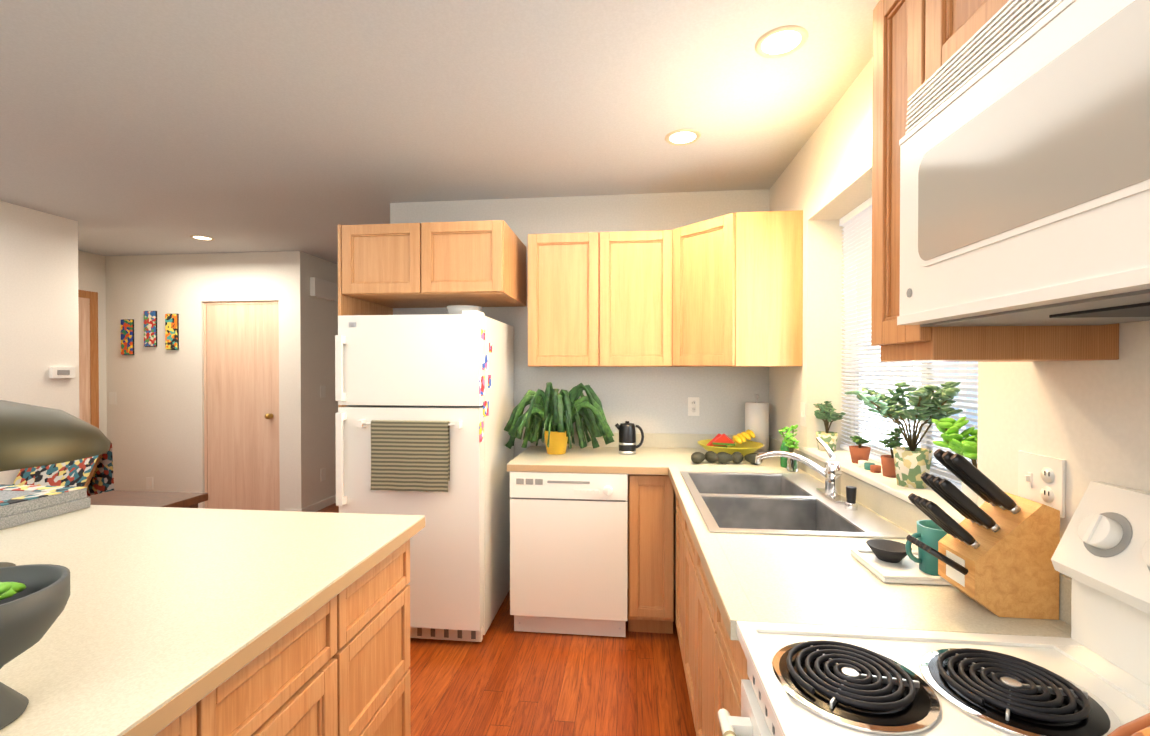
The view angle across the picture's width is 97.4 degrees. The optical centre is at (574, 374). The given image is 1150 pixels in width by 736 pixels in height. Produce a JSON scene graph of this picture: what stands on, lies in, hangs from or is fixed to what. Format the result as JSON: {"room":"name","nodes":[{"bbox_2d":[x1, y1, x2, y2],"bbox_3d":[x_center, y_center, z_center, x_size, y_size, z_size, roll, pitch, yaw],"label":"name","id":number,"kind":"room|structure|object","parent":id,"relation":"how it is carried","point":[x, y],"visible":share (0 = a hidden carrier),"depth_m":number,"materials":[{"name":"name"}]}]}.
{"room":"kitchen","nodes":[
{"label":"kitchen","id":0,"kind":"room"},
{"bbox_2d":[0,201,79,484],"bbox_3d":[-4.095,0.132,1.169,0.120,2.520,5.350,0,1,6],"label":"wall","id":1,"kind":"structure","parent":0,"point":[39,320],"depth_m":3.55,"materials":[{"name":"paint"}]},
{"bbox_2d":[49,367,74,377],"bbox_3d":[-3.746,-0.011,3.695,0.032,0.080,0.150,0,1,6],"label":"thermostat","id":2,"kind":"object","parent":1,"relation":"attached to","point":[61,372],"visible":0.98,"depth_m":3.68,"materials":[{"name":"white plastic"}]},
{"bbox_2d":[78,250,106,436],"bbox_3d":[-4.753,0.103,4.408,0.120,2.520,1.190,0,1,6],"label":"wall","id":3,"kind":"structure","parent":0,"point":[91,273],"depth_m":4.94,"materials":[{"name":"paint"}]},
{"bbox_2d":[78,290,98,427],"bbox_3d":[-4.658,0.287,4.490,0.049,2.150,0.830,0,1,6],"label":"door frame","id":4,"kind":"structure","parent":3,"relation":"attached to","point":[88,365],"depth_m":4.82,"materials":[{"name":"brown wood"}]},
{"bbox_2d":[105,251,308,510],"bbox_3d":[-3.604,0.098,4.943,2.050,2.520,0.120,0,1,6],"label":"wall","id":5,"kind":"structure","parent":0,"point":[155,421],"depth_m":4.90,"materials":[{"name":"paint"}]},
{"bbox_2d":[121,319,133,354],"bbox_3d":[-4.383,-0.362,4.947,0.120,0.350,0.029,0,1,6],"label":"canvas art","id":6,"kind":"object","parent":5,"relation":"attached to","point":[127,336],"visible":0.96,"depth_m":4.93,"materials":[{"name":"multicoloured fabric"}]},
{"bbox_2d":[146,477,152,489],"bbox_3d":[-4.162,1.068,4.947,0.070,0.120,0.007,0,1,6],"label":"outlet","id":7,"kind":"object","parent":5,"relation":"attached to","point":[149,480],"depth_m":4.94,"materials":[{"name":"white plastic"}]},
{"bbox_2d":[144,311,156,346],"bbox_3d":[-4.134,-0.442,4.919,0.120,0.350,0.029,0,1,6],"label":"canvas art","id":8,"kind":"object","parent":5,"relation":"attached to","point":[150,328],"visible":0.96,"depth_m":4.91,"materials":[{"name":"multicoloured fabric"}]},
{"bbox_2d":[165,314,178,349],"bbox_3d":[-3.905,-0.412,4.895,0.120,0.350,0.029,0,1,6],"label":"canvas art","id":9,"kind":"object","parent":5,"relation":"attached to","point":[171,331],"visible":0.93,"depth_m":4.88,"materials":[{"name":"multicoloured fabric"}]},
{"bbox_2d":[203,301,279,510],"bbox_3d":[-3.205,0.327,4.868,0.796,2.053,0.148,0,1,6],"label":"closet door","id":10,"kind":"structure","parent":5,"relation":"in","point":[241,405],"depth_m":4.87,"materials":[{"name":"brown wood"}]},
{"bbox_2d":[308,254,337,505],"bbox_3d":[-2.518,0.088,6.023,0.120,2.520,2.260,0,1,6],"label":"wall","id":11,"kind":"structure","parent":0,"point":[322,323],"depth_m":5.10,"materials":[{"name":"paint"}]},
{"bbox_2d":[299,495,335,511],"bbox_3d":[-2.459,1.309,5.962,0.012,0.080,2.392,0,1,6],"label":"baseboard","id":12,"kind":"structure","parent":11,"relation":"attached to","point":[322,504],"depth_m":5.06,"materials":[{"name":"white wood"}]},
{"bbox_2d":[310,277,337,300],"bbox_3d":[-2.533,-0.848,5.066,0.049,0.191,0.452,0,1,6],"label":"door chime","id":13,"kind":"object","parent":11,"relation":"attached to","point":[323,289],"depth_m":5.05,"materials":[{"name":"white plastic"}]},
{"bbox_2d":[0,0,879,264],"bbox_3d":[-2.354,-1.192,2.756,7.600,0.100,8.900,0,1,6],"label":"ceiling","id":14,"kind":"structure","parent":0,"point":[146,127],"depth_m":2.14,"materials":[{"name":"paint"}]},
{"bbox_2d":[190,235,214,240],"bbox_3d":[-3.156,-1.153,4.280,0.170,0.006,0.170,0,1,6],"label":"recessed light","id":15,"kind":"object","parent":14,"relation":"in","point":[203,238],"visible":1,"depth_m":4.28,"materials":[{"name":"beige"}]},
{"bbox_2d":[665,129,700,145],"bbox_3d":[0.517,-1.136,2.428,0.170,0.006,0.170,0,1,6],"label":"recessed light","id":16,"kind":"object","parent":14,"relation":"in","point":[680,137],"visible":1,"depth_m":2.42,"materials":[{"name":"beige"}]},
{"bbox_2d":[755,25,807,57],"bbox_3d":[0.703,-1.129,1.724,0.170,0.006,0.170,0,1,6],"label":"recessed light","id":17,"kind":"object","parent":14,"relation":"in","point":[782,41],"visible":1,"depth_m":1.72,"materials":[{"name":"beige"}]},
{"bbox_2d":[316,503,695,735],"bbox_3d":[-2.354,1.427,2.779,7.600,0.100,8.900,0,1,6],"label":"floor","id":18,"kind":"structure","parent":0,"point":[502,678],"depth_m":2.25,"materials":[{"name":"brown wood"}]},
{"bbox_2d":[12,443,113,495],"bbox_3d":[-3.503,0.923,3.316,0.540,0.919,0.494,0,1,6],"label":"chair","id":19,"kind":"object","parent":18,"relation":"on","point":[94,475],"visible":0.17,"depth_m":3.40,"materials":[{"name":"multicoloured fabric"}]},
{"bbox_2d":[87,490,207,507],"bbox_3d":[-2.244,1.005,2.492,0.560,0.750,0.440,0,1,6],"label":"side table","id":20,"kind":"object","parent":18,"relation":"on","point":[154,499],"visible":0.15,"depth_m":2.57,"materials":[{"name":"brown wood"}]},
{"bbox_2d":[155,539,410,735],"bbox_3d":[-1.645,0.958,1.175,2.081,0.869,1.240,0,1,6],"label":"kitchen island","id":21,"kind":"object","parent":18,"relation":"on","point":[338,664],"visible":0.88,"depth_m":1.25,"materials":[{"name":"brown wood"}]},
{"bbox_2d":[0,505,424,735],"bbox_3d":[-1.645,0.502,1.172,2.152,0.040,1.312,0,1,6],"label":"island countertop","id":22,"kind":"structure","parent":21,"relation":"on","point":[167,616],"depth_m":1.10,"materials":[{"name":"beige"}]},
{"bbox_2d":[0,564,69,729],"bbox_3d":[-0.842,0.393,0.697,0.208,0.184,0.208,0,1,6],"label":"pedestal bowl","id":23,"kind":"object","parent":22,"relation":"on","point":[31,612],"visible":1,"depth_m":0.71,"materials":[{"name":"grey ceramic"}]},
{"bbox_2d":[0,582,25,599],"bbox_3d":[-0.843,0.310,0.706,0.128,0.043,0.135,0,1,6],"label":"greens","id":24,"kind":"object","parent":23,"relation":"in","point":[9,589],"visible":0.98,"depth_m":0.71,"materials":[{"name":"green plant"}]},
{"bbox_2d":[0,484,89,529],"bbox_3d":[-2.091,0.440,1.616,0.670,0.074,0.460,0,1,6],"label":"book","id":25,"kind":"object","parent":22,"relation":"on","point":[21,504],"visible":1,"depth_m":1.69,"materials":[{"name":"white paper"}]},
{"bbox_2d":[0,400,110,567],"bbox_3d":[-1.393,0.269,1.137,0.516,0.425,0.516,0,1,6],"label":"table lamp","id":26,"kind":"object","parent":22,"relation":"on","point":[31,436],"visible":0.92,"depth_m":1.12,"materials":[{"name":"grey metal"}]},
{"bbox_2d":[335,310,513,641],"bbox_3d":[-0.807,0.522,2.906,0.748,1.688,0.801,0,1,6],"label":"fridge","id":27,"kind":"object","parent":18,"relation":"on","point":[422,417],"visible":0.79,"depth_m":2.55,"materials":[{"name":"white metal"}]},
{"bbox_2d":[445,305,481,313],"bbox_3d":[-0.632,-0.343,2.880,0.210,0.075,0.210,0,1,6],"label":"bowl","id":28,"kind":"object","parent":27,"relation":"on","point":[453,311],"visible":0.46,"depth_m":2.80,"materials":[{"name":"white"}]},
{"bbox_2d":[510,472,627,636],"bbox_3d":[-0.005,0.940,2.905,0.613,0.863,0.640,0,1,6],"label":"dishwasher","id":29,"kind":"object","parent":18,"relation":"on","point":[568,553],"visible":0.94,"depth_m":2.62,"materials":[{"name":"white metal"}]},
{"bbox_2d":[628,474,673,633],"bbox_3d":[0.426,0.942,2.912,0.236,0.869,0.629,0,1,6],"label":"base cabinet","id":30,"kind":"object","parent":18,"relation":"on","point":[650,553],"visible":0.96,"depth_m":2.61,"materials":[{"name":"brown wood"}]},
{"bbox_2d":[688,528,703,735],"bbox_3d":[0.715,0.954,1.545,0.628,0.868,0.508,0,1,6],"label":"base cabinet","id":31,"kind":"object","parent":18,"relation":"on","point":[695,568],"depth_m":1.76,"materials":[{"name":"brown wood"}]},
{"bbox_2d":[704,571,749,735],"bbox_3d":[0.677,0.958,1.186,0.628,0.868,0.449,0,1,6],"label":"base cabinet","id":32,"kind":"object","parent":18,"relation":"on","point":[714,659],"depth_m":1.34,"materials":[{"name":"brown wood"}]},
{"bbox_2d":[676,486,800,644],"bbox_3d":[0.796,0.947,2.291,0.628,0.868,0.449,0,1,6],"label":"base cabinet","id":33,"kind":"object","parent":18,"relation":"on","point":[677,502],"depth_m":2.48,"materials":[{"name":"brown wood"}]},
{"bbox_2d":[680,490,803,687],"bbox_3d":[0.757,0.951,1.932,0.628,0.868,0.508,0,1,6],"label":"base cabinet","id":34,"kind":"object","parent":18,"relation":"on","point":[683,525],"depth_m":2.14,"materials":[{"name":"brown wood"}]},
{"bbox_2d":[507,432,1071,639],"bbox_3d":[0.341,0.450,2.112,1.499,0.128,2.231,0,1,6],"label":"countertop","id":35,"kind":"structure","parent":34,"relation":"on","point":[807,579],"depth_m":1.25,"materials":[{"name":"beige"}]},
{"bbox_2d":[504,382,613,454],"bbox_3d":[-0.094,0.255,2.942,0.648,0.420,0.614,0,1,6],"label":"plant","id":36,"kind":"object","parent":35,"relation":"on","point":[554,413],"visible":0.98,"depth_m":2.90,"materials":[{"name":"green plant"}]},
{"bbox_2d":[615,421,643,454],"bbox_3d":[0.319,0.370,2.966,0.173,0.190,0.104,0,1,6],"label":"kettle","id":37,"kind":"object","parent":35,"relation":"on","point":[627,439],"visible":1,"depth_m":2.93,"materials":[{"name":"black metal"}]},
{"bbox_2d":[691,451,762,464],"bbox_3d":[0.788,0.436,2.652,0.360,0.060,0.125,0,1,6],"label":"avocados","id":38,"kind":"object","parent":35,"relation":"on","point":[713,457],"visible":0.96,"depth_m":2.62,"materials":[{"name":"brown food"}]},
{"bbox_2d":[698,439,763,456],"bbox_3d":[0.872,0.427,2.846,0.356,0.078,0.356,0,1,6],"label":"fruit bowl","id":39,"kind":"object","parent":35,"relation":"on","point":[746,447],"visible":0.5,"depth_m":2.77,"materials":[{"name":"yellow ceramic"}]},
{"bbox_2d":[707,429,754,447],"bbox_3d":[0.870,0.364,2.858,0.265,0.104,0.178,0,1,6],"label":"fruit","id":40,"kind":"object","parent":39,"relation":"in","point":[722,440],"visible":1,"depth_m":2.80,"materials":[{"name":"multicoloured"}]},
{"bbox_2d":[745,394,769,453],"bbox_3d":[1.087,0.291,3.018,0.150,0.347,0.150,0,1,6],"label":"paper towel","id":41,"kind":"object","parent":35,"relation":"on","point":[757,418],"visible":0.75,"depth_m":2.96,"materials":[{"name":"white paper"}]},
{"bbox_2d":[780,433,791,467],"bbox_3d":[1.067,0.384,2.553,0.056,0.170,0.056,0,1,6],"label":"soap bottle","id":42,"kind":"object","parent":35,"relation":"on","point":[783,460],"visible":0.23,"depth_m":2.54,"materials":[{"name":"green plastic"}]},
{"bbox_2d":[779,425,799,471],"bbox_3d":[1.045,0.359,2.461,0.101,0.221,0.094,0,1,6],"label":"plant sprig","id":43,"kind":"object","parent":35,"relation":"on","point":[792,465],"visible":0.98,"depth_m":2.44,"materials":[{"name":"green plant"}]},
{"bbox_2d":[680,437,910,538],"bbox_3d":[0.745,0.446,1.945,0.584,0.396,0.904,0,1,6],"label":"sink","id":44,"kind":"object","parent":35,"relation":"in","point":[753,503],"visible":0.71,"depth_m":1.93,"materials":[{"name":"silver metal"}]},
{"bbox_2d":[851,548,951,584],"bbox_3d":[0.846,0.471,1.240,0.250,0.018,0.180,0,1,6],"label":"tray","id":45,"kind":"object","parent":35,"relation":"on","point":[906,570],"visible":0.5,"depth_m":1.21,"materials":[{"name":"white"}]},
{"bbox_2d":[866,539,911,562],"bbox_3d":[0.795,0.451,1.281,0.100,0.035,0.098,0,1,6],"label":"bowl","id":46,"kind":"object","parent":45,"relation":"on","point":[890,551],"visible":0.94,"depth_m":1.28,"materials":[{"name":"black ceramic"}]},
{"bbox_2d":[905,520,947,575],"bbox_3d":[0.852,0.415,1.204,0.122,0.110,0.092,0,1,6],"label":"mug","id":47,"kind":"object","parent":45,"relation":"on","point":[930,533],"visible":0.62,"depth_m":1.19,"materials":[{"name":"teal ceramic"}]},
{"bbox_2d":[906,449,1059,619],"bbox_3d":[0.842,0.322,1.063,0.232,0.320,0.120,0,1,6],"label":"knife block","id":48,"kind":"object","parent":35,"relation":"on","point":[994,553],"visible":1,"depth_m":1.01,"materials":[{"name":"brown wood"}]},
{"bbox_2d":[718,481,1149,735],"bbox_3d":[0.569,0.787,0.584,0.696,1.180,0.760,0,1,6],"label":"stove","id":49,"kind":"object","parent":18,"relation":"on","point":[1090,676],"visible":1,"depth_m":0.81,"materials":[{"name":"white metal"}]},
{"bbox_2d":[1107,713,1149,735],"bbox_3d":[0.496,0.358,0.371,0.266,0.227,0.261,0,1,6],"label":"basket","id":50,"kind":"object","parent":49,"relation":"on","point":[1139,726],"visible":1,"depth_m":0.39,"materials":[{"name":"wicker"}]},
{"bbox_2d":[390,189,769,589],"bbox_3d":[-0.011,0.113,3.330,2.460,2.520,0.120,0,1,6],"label":"wall","id":51,"kind":"structure","parent":0,"point":[650,399],"depth_m":3.23,"materials":[{"name":"paint"}]},
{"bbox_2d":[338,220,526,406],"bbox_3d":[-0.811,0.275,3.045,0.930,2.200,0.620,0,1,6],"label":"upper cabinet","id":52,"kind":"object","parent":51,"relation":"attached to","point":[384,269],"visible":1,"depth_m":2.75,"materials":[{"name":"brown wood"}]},
{"bbox_2d":[528,230,672,366],"bbox_3d":[0.157,-0.435,3.080,0.845,0.780,0.330,0,1,6],"label":"upper cabinet","id":53,"kind":"object","parent":51,"relation":"attached to","point":[600,299],"visible":0.98,"depth_m":2.92,"materials":[{"name":"brown wood"}]},
{"bbox_2d":[688,397,698,415],"bbox_3d":[0.748,0.204,3.184,0.070,0.116,0.008,0,1,6],"label":"electrical outlet","id":54,"kind":"object","parent":51,"relation":"attached to","point":[693,406],"visible":1,"depth_m":3.18,"materials":[{"name":"white plastic"}]},
{"bbox_2d":[673,210,802,366],"bbox_3d":[0.864,-0.433,2.859,0.619,0.780,0.619,0,1,6],"label":"upper cabinet","id":55,"kind":"object","parent":51,"relation":"attached to","point":[737,289],"visible":0.98,"depth_m":2.56,"materials":[{"name":"brown wood"}]},
{"bbox_2d":[769,57,1149,539],"bbox_3d":[1.059,0.137,0.601,0.250,2.520,5.320,0,1,6],"label":"wall","id":56,"kind":"structure","parent":0,"point":[1088,421],"depth_m":1.23,"materials":[{"name":"paint"}]},
{"bbox_2d":[800,402,806,426],"bbox_3d":[1.131,0.200,2.510,0.012,0.116,0.070,0,1,6],"label":"light switch","id":57,"kind":"object","parent":56,"relation":"attached to","point":[803,409],"visible":0.89,"depth_m":2.50,"materials":[{"name":"white"}]},
{"bbox_2d":[799,447,964,523],"bbox_3d":[1.156,0.376,1.860,0.225,0.020,1.280,0,1,6],"label":"windowsill","id":58,"kind":"structure","parent":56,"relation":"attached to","point":[877,480],"depth_m":1.76,"materials":[{"name":"white"}]},
{"bbox_2d":[813,401,845,451],"bbox_3d":[1.198,0.244,2.406,0.138,0.232,0.153,0,1,6],"label":"potted plant","id":59,"kind":"object","parent":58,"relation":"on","point":[826,415],"visible":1,"depth_m":2.36,"materials":[{"name":"green plant"}]},
{"bbox_2d":[849,436,870,463],"bbox_3d":[1.164,0.306,2.071,0.085,0.113,0.083,0,1,6],"label":"potted plant","id":60,"kind":"object","parent":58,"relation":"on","point":[859,452],"visible":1,"depth_m":2.05,"materials":[{"name":"brown"}]},
{"bbox_2d":[858,460,880,472],"bbox_3d":[1.126,0.352,1.933,0.036,0.024,0.136,0,1,6],"label":"trinkets","id":61,"kind":"object","parent":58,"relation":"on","point":[868,465],"visible":0.98,"depth_m":1.92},
{"bbox_2d":[878,428,902,477],"bbox_3d":[1.131,0.280,1.803,0.110,0.170,0.096,0,1,6],"label":"potted plant","id":62,"kind":"object","parent":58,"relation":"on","point":[888,465],"visible":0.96,"depth_m":1.79,"materials":[{"name":"brown"}]},
{"bbox_2d":[845,381,962,488],"bbox_3d":[1.062,0.194,1.667,0.279,0.346,0.418,0,1,6],"label":"jade plant","id":63,"kind":"object","parent":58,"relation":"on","point":[912,461],"visible":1,"depth_m":1.62,"materials":[{"name":"green plant"}]},
{"bbox_2d":[932,416,977,504],"bbox_3d":[1.080,0.243,1.357,0.171,0.253,0.192,0,1,6],"label":"potted plant","id":64,"kind":"object","parent":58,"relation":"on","point":[964,443],"visible":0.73,"depth_m":1.37,"materials":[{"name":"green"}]},
{"bbox_2d":[851,315,977,483],"bbox_3d":[1.293,-0.188,1.840,0.040,1.108,1.216,0,1,6],"label":"window","id":65,"kind":"structure","parent":56,"relation":"in","point":[922,441],"depth_m":2.03,"materials":[{"name":"white"}]},
{"bbox_2d":[840,197,977,490],"bbox_3d":[1.233,-0.190,1.846,0.040,1.103,1.200,0,1,6],"label":"window blinds","id":66,"kind":"object","parent":65,"relation":"attached to","point":[856,223],"visible":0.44,"depth_m":2.20,"materials":[{"name":"white plastic"}]},
{"bbox_2d":[925,0,1008,81],"bbox_3d":[0.759,-0.655,0.523,0.330,0.295,0.765,0,1,6],"label":"upper cabinet","id":67,"kind":"object","parent":56,"relation":"attached to","point":[952,27],"visible":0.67,"depth_m":0.86,"materials":[{"name":"brown wood"}]},
{"bbox_2d":[897,0,1149,326],"bbox_3d":[0.736,-0.290,0.528,0.374,0.424,0.757,0,1,6],"label":"microwave","id":68,"kind":"object","parent":67,"relation":"attached to","point":[1024,142],"visible":1,"depth_m":0.63,"materials":[{"name":"white"}]},
{"bbox_2d":[871,0,1118,361],"bbox_3d":[0.810,-0.416,1.006,0.330,0.780,0.197,0,1,6],"label":"upper cabinet","id":69,"kind":"object","parent":56,"relation":"attached to","point":[898,53],"visible":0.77,"depth_m":1.02,"materials":[{"name":"brown wood"}]},
{"bbox_2d":[1018,451,1065,517],"bbox_3d":[0.974,0.228,1.063,0.016,0.116,0.115,0,1,6],"label":"electrical outlet","id":70,"kind":"object","parent":56,"relation":"attached to","point":[1041,479],"visible":0.98,"depth_m":1.05,"materials":[{"name":"white plastic"}]}
]}

